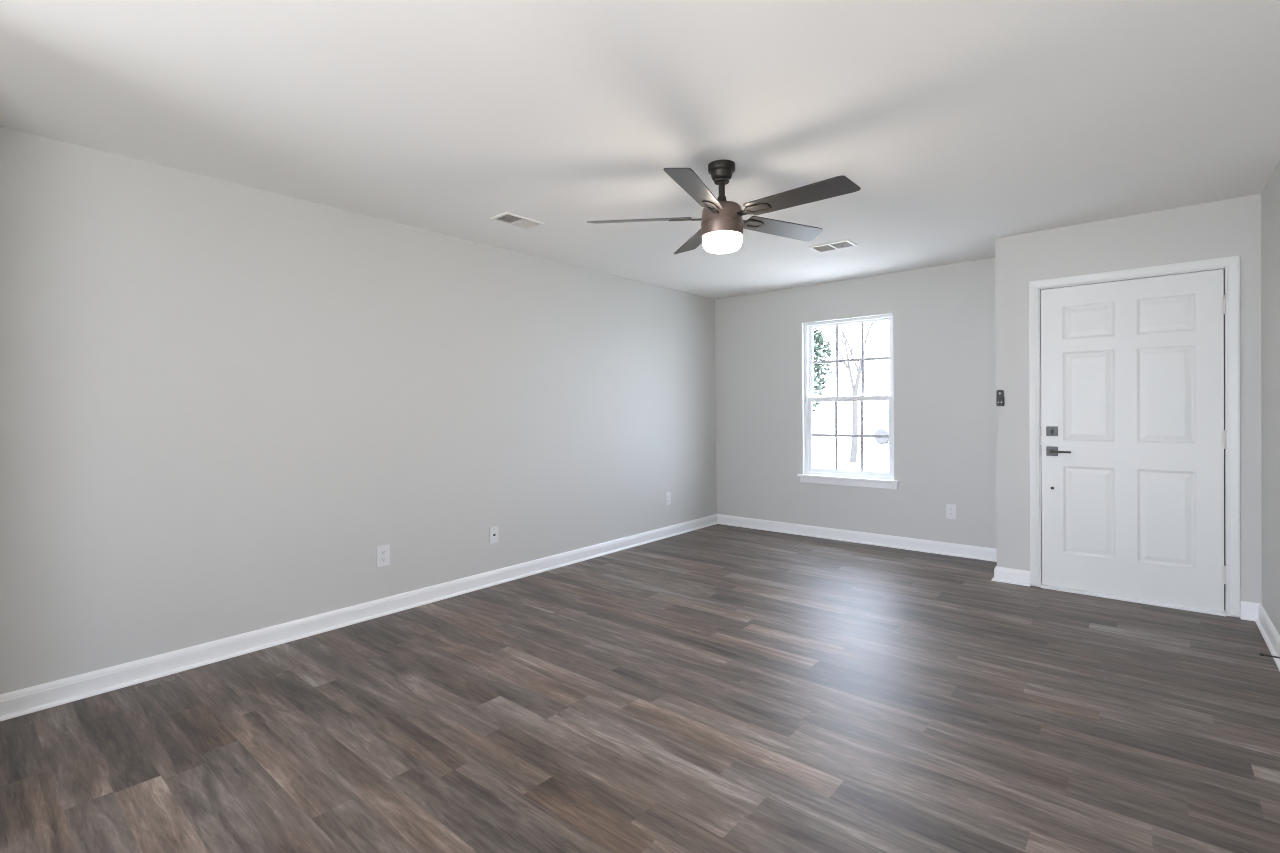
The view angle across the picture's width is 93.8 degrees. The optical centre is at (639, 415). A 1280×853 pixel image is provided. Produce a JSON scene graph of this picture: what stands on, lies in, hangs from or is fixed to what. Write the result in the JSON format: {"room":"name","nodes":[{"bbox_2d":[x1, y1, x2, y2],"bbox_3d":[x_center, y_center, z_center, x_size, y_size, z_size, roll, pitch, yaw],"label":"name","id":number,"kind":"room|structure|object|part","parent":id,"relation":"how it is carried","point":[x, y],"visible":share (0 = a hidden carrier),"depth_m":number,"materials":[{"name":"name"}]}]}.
{"room":"empty living room","nodes":[
{"label":"empty living room","id":0,"kind":"room"},
{"bbox_2d":[0,126,716,693],"bbox_3d":[-2.368,0.072,2.877,0.130,2.540,9.977,0,1,40],"label":"wall","id":1,"kind":"structure","parent":0,"point":[220,399],"depth_m":3.26,"materials":[{"name":"grey paint"}]},
{"bbox_2d":[0,514,717,721],"bbox_3d":[-1.001,1.165,4.359,0.029,0.101,5.717,0,1,40],"label":"baseboard","id":2,"kind":"structure","parent":1,"relation":"attached to","point":[17,703],"depth_m":3.25,"materials":[{"name":"white wood"}]},
{"bbox_2d":[376,545,389,566],"bbox_3d":[-1.581,0.865,3.693,0.008,0.126,0.082,0,1,40],"label":"wall outlet","id":3,"kind":"object","parent":1,"relation":"attached to","point":[383,552],"visible":1,"depth_m":3.69,"materials":[{"name":"white plastic"}]},
{"bbox_2d":[489,526,498,543],"bbox_3d":[-1.048,0.860,4.315,0.015,0.118,0.074,0,1,40],"label":"cable jack","id":4,"kind":"object","parent":1,"relation":"attached to","point":[493,531],"visible":1,"depth_m":4.31,"materials":[{"name":"white plastic"}]},
{"bbox_2d":[666,492,670,504],"bbox_3d":[0.279,0.816,5.882,0.008,0.122,0.072,0,1,40],"label":"wall outlet","id":5,"kind":"object","parent":1,"relation":"attached to","point":[668,494],"visible":1,"depth_m":5.88,"materials":[{"name":"white plastic"}]},
{"bbox_2d":[0,524,1279,852],"bbox_3d":[0.054,1.235,0.872,6.252,0.001,9.767,0,1,40],"label":"floor","id":6,"kind":"structure","parent":0,"point":[717,688],"depth_m":2.35,"materials":[{"name":"plastic"}]},
{"bbox_2d":[0,0,1279,299],"bbox_3d":[0.032,-1.264,0.815,6.462,0.120,9.977,0,1,40],"label":"ceiling","id":7,"kind":"structure","parent":0,"point":[960,126],"depth_m":2.37,"materials":[{"name":"white paint"}]},
{"bbox_2d":[490,212,543,229],"bbox_3d":[-0.765,-1.217,3.752,0.170,0.016,0.290,0,1,40],"label":"ceiling vent","id":8,"kind":"object","parent":7,"relation":"in","point":[508,218],"visible":1,"depth_m":3.74,"materials":[{"name":"white metal"}]},
{"bbox_2d":[586,159,860,253],"bbox_3d":[0.446,-1.016,2.909,1.226,0.420,1.273,0,1,40],"label":"ceiling fan","id":9,"kind":"object","parent":7,"relation":"hanging from","point":[723,224],"visible":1,"depth_m":2.85,"materials":[{"name":"brown metal"}]},
{"bbox_3d":[-0.003,-0.969,2.976,0.513,0.006,0.132,-1,14,6],"label":"blade","id":10,"kind":"part","parent":9,"relation":"part of","materials":[{"name":"brown wood"}]},
{"bbox_3d":[0.314,-0.975,3.334,0.132,0.006,0.513,-15,4,-12],"label":"blade","id":11,"kind":"part","parent":9,"relation":"part of","materials":[{"name":"brown wood"}]},
{"bbox_3d":[0.240,-0.968,2.564,0.132,0.006,0.513,15,7,23],"label":"blade","id":12,"kind":"part","parent":9,"relation":"part of","materials":[{"name":"brown wood"}]},
{"bbox_3d":[0.403,-0.841,2.938,0.191,0.071,0.191,0,1,40],"label":"lamp shade","id":13,"kind":"part","parent":9,"relation":"part of","materials":[{"name":"white glass"}]},
{"bbox_3d":[0.752,-0.978,3.143,0.513,0.006,0.132,-1,-13,-30],"label":"blade","id":14,"kind":"part","parent":9,"relation":"part of","materials":[{"name":"brown wood"}]},
{"bbox_3d":[0.706,-0.973,2.667,0.513,0.006,0.132,0,-13,42],"label":"blade","id":15,"kind":"part","parent":9,"relation":"part of","materials":[{"name":"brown wood"}]},
{"bbox_2d":[809,239,856,252],"bbox_3d":[1.422,-1.245,4.411,0.290,0.017,0.187,0,1,40],"label":"ceiling vent","id":16,"kind":"object","parent":7,"relation":"in","point":[847,243],"visible":1,"depth_m":4.39,"materials":[{"name":"white metal"}]},
{"bbox_2d":[715,257,996,548],"bbox_3d":[1.925,0.004,5.689,2.771,2.540,0.130,0,1,40],"label":"wall","id":17,"kind":"structure","parent":0,"point":[944,318],"depth_m":5.32,"materials":[{"name":"grey paint"}]},
{"bbox_2d":[797,314,898,489],"bbox_3d":[1.954,-0.125,5.638,0.958,1.564,0.164,0,1,40],"label":"window","id":18,"kind":"structure","parent":17,"relation":"in","point":[872,479],"depth_m":5.66,"materials":[{"name":"white plastic"}]},
{"bbox_3d":[1.936,0.589,5.614,0.958,0.020,0.086,0,1,40],"label":"sill","id":19,"kind":"part","parent":18,"relation":"part of","materials":[{"name":"white wood"}]},
{"bbox_3d":[1.990,-0.510,5.680,0.807,0.748,0.028,0,1,40],"label":"sash","id":20,"kind":"part","parent":18,"relation":"part of","materials":[{"name":"glass"}]},
{"bbox_3d":[1.975,0.188,5.661,0.807,0.732,0.026,0,1,40],"label":"sash","id":21,"kind":"part","parent":18,"relation":"part of","materials":[{"name":"glass"}]},
{"bbox_2d":[812,401,888,470],"bbox_3d":[1.975,0.192,5.660,0.735,0.652,0.008,0,1,40],"label":"grille","id":22,"kind":"object","parent":18,"relation":"attached to","point":[836,435],"depth_m":5.73,"materials":[{"name":"grey"}]},
{"bbox_2d":[813,323,888,396],"bbox_3d":[1.989,-0.522,5.679,0.735,0.684,0.008,0,1,40],"label":"grille","id":23,"kind":"object","parent":18,"relation":"attached to","point":[862,359],"depth_m":5.75,"materials":[{"name":"grey"}]},
{"bbox_2d":[717,514,996,561],"bbox_3d":[1.885,1.125,5.639,2.770,0.101,0.029,0,1,40],"label":"baseboard","id":24,"kind":"structure","parent":17,"relation":"attached to","point":[944,548],"depth_m":5.47,"materials":[{"name":"white wood"}]},
{"bbox_2d":[946,504,955,518],"bbox_3d":[2.611,0.807,5.029,0.074,0.122,0.008,0,1,40],"label":"wall outlet","id":25,"kind":"object","parent":17,"relation":"attached to","point":[950,508],"visible":1,"depth_m":5.03,"materials":[{"name":"white plastic"}]},
{"bbox_2d":[995,194,1261,617],"bbox_3d":[3.132,0.008,3.851,1.451,2.540,0.120,0,1,40],"label":"wall","id":26,"kind":"structure","parent":0,"point":[1228,227],"depth_m":3.83,"materials":[{"name":"grey paint"}]},
{"bbox_2d":[996,390,1003,405],"bbox_3d":[2.552,-0.123,4.246,0.047,0.113,0.025,0,1,40],"label":"remote control","id":27,"kind":"object","parent":26,"relation":"attached to","point":[999,393],"visible":1,"depth_m":4.24,"materials":[{"name":"black plastic"}]},
{"bbox_2d":[991,566,1029,586],"bbox_3d":[2.608,1.130,4.218,0.231,0.101,0.029,0,1,40],"label":"baseboard","id":28,"kind":"structure","parent":26,"relation":"attached to","point":[1001,574],"depth_m":4.21,"materials":[{"name":"white wood"}]},
{"bbox_2d":[1037,267,1230,615],"bbox_3d":[3.109,0.147,3.832,0.952,2.062,0.182,0,1,40],"label":"door","id":29,"kind":"structure","parent":26,"relation":"in","point":[1132,371],"depth_m":3.77,"materials":[{"name":"white paint"}]},
{"bbox_3d":[2.791,0.243,4.059,0.064,0.064,0.009,0,1,40],"label":"handle","id":30,"kind":"part","parent":29,"relation":"part of","materials":[{"name":"brown metal"}]},
{"bbox_3d":[2.808,0.243,4.004,0.122,0.026,0.052,0,1,40],"label":"lever","id":31,"kind":"part","parent":29,"relation":"part of","materials":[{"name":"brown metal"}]},
{"bbox_2d":[1029,255,1239,615],"bbox_3d":[3.083,0.121,3.805,1.032,2.091,0.017,0,1,40],"label":"door frame","id":32,"kind":"structure","parent":26,"relation":"attached to","point":[1232,263],"depth_m":3.51,"materials":[{"name":"white paint"}]},
{"bbox_2d":[1240,601,1260,620],"bbox_3d":[3.516,1.127,3.447,0.087,0.101,0.029,0,1,40],"label":"baseboard","id":33,"kind":"structure","parent":26,"relation":"attached to","point":[1248,610],"depth_m":3.45,"materials":[{"name":"white wood"}]},
{"bbox_2d":[1261,159,1279,634],"bbox_3d":[1.929,0.041,1.415,0.130,2.540,5.152,0,1,40],"label":"wall","id":34,"kind":"structure","parent":0,"point":[1270,195],"depth_m":3.14,"materials":[{"name":"grey paint"}]},
{"bbox_2d":[1255,604,1279,670],"bbox_3d":[1.879,1.161,1.476,0.029,0.101,5.152,0,1,40],"label":"baseboard","id":35,"kind":"structure","parent":34,"relation":"attached to","point":[1271,636],"depth_m":3.11,"materials":[{"name":"white wood"}]},
{"bbox_2d":[1259,653,1279,658],"bbox_3d":[2.993,1.142,2.844,0.074,0.022,0.022,0,1,40],"label":"door stop","id":36,"kind":"object","parent":35,"relation":"attached to","point":[1260,654],"visible":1,"depth_m":2.85,"materials":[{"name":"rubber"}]},
{"label":"outside","id":37,"kind":"structure","parent":0,"visible":0},
{"bbox_2d":[813,419,888,471],"bbox_3d":[9.728,1.545,11.446,120.000,0.300,150.000,0,1,40],"label":"ground","id":38,"kind":"structure","parent":37,"point":[875,459],"depth_m":21.13,"materials":[{"name":"white"}]},
{"bbox_2d":[812,327,835,413],"bbox_3d":[1.932,-0.088,7.740,1.150,3.192,1.172,0,1,40],"label":"evergreen shrub","id":39,"kind":"object","parent":38,"relation":"on","point":[818,337],"visible":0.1,"depth_m":7.53,"materials":[{"name":"green plant"}]},
{"bbox_2d":[822,322,874,461],"bbox_3d":[6.332,-2.191,18.677,3.076,7.143,5.639,-1,1,-10],"label":"bare tree","id":40,"kind":"object","parent":38,"relation":"on","point":[853,454],"visible":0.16,"depth_m":17.95,"materials":[{"name":"grey plant"}]},
{"bbox_2d":[883,383,889,391],"bbox_3d":[21.924,-1.224,33.843,13.000,4.600,9.200,0,1,40],"label":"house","id":41,"kind":"structure","parent":38,"relation":"on","point":[887,389],"depth_m":34.73,"materials":[{"name":"white"}]},
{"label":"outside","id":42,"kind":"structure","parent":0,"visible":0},
{"bbox_2d":[813,437,888,448],"bbox_3d":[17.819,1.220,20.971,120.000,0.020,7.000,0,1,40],"label":"street","id":43,"kind":"structure","parent":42,"point":[817,441],"depth_m":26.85,"materials":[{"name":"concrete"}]},
{"bbox_2d":[863,419,888,443],"bbox_3d":[12.114,0.516,25.804,4.450,1.420,1.780,0,1,40],"label":"parked car","id":44,"kind":"object","parent":43,"relation":"on","point":[881,428],"visible":0.16,"depth_m":26.11,"materials":[{"name":"silver metal"}]}
]}

